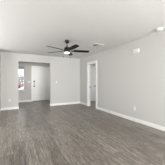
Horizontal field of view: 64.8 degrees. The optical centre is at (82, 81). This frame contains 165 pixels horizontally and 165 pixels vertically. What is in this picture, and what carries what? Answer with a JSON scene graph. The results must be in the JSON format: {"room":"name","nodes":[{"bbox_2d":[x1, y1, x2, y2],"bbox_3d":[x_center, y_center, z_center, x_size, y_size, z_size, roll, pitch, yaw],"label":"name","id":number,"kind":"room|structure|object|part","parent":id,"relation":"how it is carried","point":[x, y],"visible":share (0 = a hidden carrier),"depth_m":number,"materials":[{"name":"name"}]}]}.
{"room":"empty living room","nodes":[
{"label":"empty living room","id":0,"kind":"room"},
{"bbox_2d":[0,51,0,107],"bbox_3d":[-3.315,-0.010,5.119,0.120,2.440,0.555,0,0,-28],"label":"wall","id":1,"kind":"structure","parent":0,"point":[0,51],"depth_m":5.31,"materials":[{"name":"beige paint"}]},
{"bbox_2d":[18,62,49,100],"bbox_3d":[-3.167,-0.010,7.781,2.890,2.440,0.150,0,0,-28],"label":"wall","id":2,"kind":"structure","parent":0,"point":[22,95],"depth_m":7.66,"materials":[{"name":"beige paint"}]},
{"bbox_2d":[18,66,24,90],"bbox_3d":[-3.820,-0.160,7.400,1.020,1.400,0.165,0,0,-28],"label":"window","id":3,"kind":"structure","parent":2,"relation":"in","point":[19,67],"depth_m":7.58,"materials":[{"name":"white plastic"}]},
{"bbox_2d":[31,66,49,101],"bbox_3d":[-2.595,0.147,8.066,1.100,2.125,0.186,0,0,-28],"label":"door","id":4,"kind":"structure","parent":2,"relation":"in","point":[40,76],"depth_m":8.04,"materials":[{"name":"white wood"}]},
{"bbox_3d":[-2.580,0.150,8.039,0.660,1.680,0.009,0,0,-28],"label":"panel moulding","id":5,"kind":"part","parent":4,"relation":"part of","materials":[{"name":"white wood"}]},
{"bbox_2d":[1,52,79,107],"bbox_3d":[-1.796,-0.010,6.314,3.925,2.440,0.120,0,0,-28],"label":"wall","id":6,"kind":"structure","parent":0,"point":[66,71],"depth_m":6.39,"materials":[{"name":"beige paint"}]},
{"bbox_2d":[1,101,79,109],"bbox_3d":[-1.793,1.157,6.308,3.685,0.105,0.134,0,0,-28],"label":"baseboard","id":7,"kind":"structure","parent":6,"relation":"attached to","point":[67,103],"depth_m":6.46,"materials":[{"name":"white wood"}]},
{"bbox_2d":[0,100,164,164],"bbox_3d":[0.178,1.260,3.061,9.600,0.100,11.630,0,0,-28],"label":"floor","id":8,"kind":"structure","parent":0,"point":[37,132],"depth_m":2.75,"materials":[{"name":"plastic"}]},
{"bbox_2d":[0,0,164,58],"bbox_3d":[0.178,-1.290,3.061,9.600,0.120,11.630,0,0,-28],"label":"ceiling","id":9,"kind":"structure","parent":0,"point":[26,26],"depth_m":2.81,"materials":[{"name":"white paint"}]},
{"bbox_2d":[47,40,88,57],"bbox_3d":[-0.437,-0.963,3.863,1.328,0.535,1.276,0,0,-28],"label":"ceiling fan","id":10,"kind":"object","parent":9,"relation":"hanging from","point":[67,49],"visible":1,"depth_m":3.85,"materials":[{"name":"black metal"}]},
{"bbox_3d":[-0.245,-0.920,3.521,0.135,0.036,0.489,0,0,-30],"label":"blade","id":11,"kind":"part","parent":10,"relation":"part of","materials":[{"name":"black wood"}]},
{"bbox_3d":[-0.035,-0.920,3.993,0.489,0.036,0.135,0,0,-12],"label":"blade","id":12,"kind":"part","parent":10,"relation":"part of","materials":[{"name":"black wood"}]},
{"bbox_2d":[91,43,102,46],"bbox_3d":[0.496,-1.222,4.438,0.360,0.016,0.360,0,0,-28],"label":"ceiling vent","id":13,"kind":"object","parent":9,"relation":"in","point":[95,44],"visible":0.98,"depth_m":4.43,"materials":[{"name":"white plastic"}]},
{"bbox_2d":[80,31,164,126],"bbox_3d":[2.115,-0.010,3.033,0.120,2.440,9.355,0,0,-28],"label":"wall","id":14,"kind":"structure","parent":0,"point":[126,80],"depth_m":3.99,"materials":[{"name":"beige paint"}]},
{"bbox_2d":[87,60,96,108],"bbox_3d":[0.773,0.147,6.224,0.798,2.125,0.860,0,0,-28],"label":"door frame","id":15,"kind":"structure","parent":14,"relation":"in","point":[89,64],"depth_m":6.35,"materials":[{"name":"white wood"}]},
{"bbox_3d":[0.550,0.147,6.106,0.018,2.125,0.860,0,0,-28],"label":"casing","id":16,"kind":"part","parent":15,"relation":"part of","materials":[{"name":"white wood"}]},
{"bbox_2d":[80,102,164,130],"bbox_3d":[2.059,1.157,2.995,0.014,0.105,9.341,0,0,-28],"label":"baseboard","id":17,"kind":"structure","parent":14,"relation":"attached to","point":[159,127],"depth_m":3.97,"materials":[{"name":"white wood"}]},
{"bbox_3d":[1.064,-0.010,8.143,2.845,2.440,0.120,0,0,-28],"label":"wall","id":18,"kind":"structure","parent":0,"visible":0},
{"bbox_2d":[91,66,95,100],"bbox_3d":[0.528,0.147,7.794,0.890,2.125,0.101,0,0,-28],"label":"door","id":19,"kind":"structure","parent":18,"relation":"in","point":[93,68],"depth_m":7.89,"materials":[{"name":"white wood"}]},
{"label":"outside","id":20,"kind":"structure","parent":0,"visible":0},
{"bbox_3d":[-5.325,1.470,31.171,100.000,0.080,120.000,0,0,-28],"label":"ground","id":21,"kind":"structure","parent":20,"visible":0},
{"bbox_2d":[18,75,23,85],"bbox_3d":[-19.780,-0.370,44.421,19.200,3.600,10.200,0,0,-28],"label":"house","id":22,"kind":"structure","parent":21,"relation":"on","point":[21,81],"depth_m":40.02,"materials":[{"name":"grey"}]}
]}

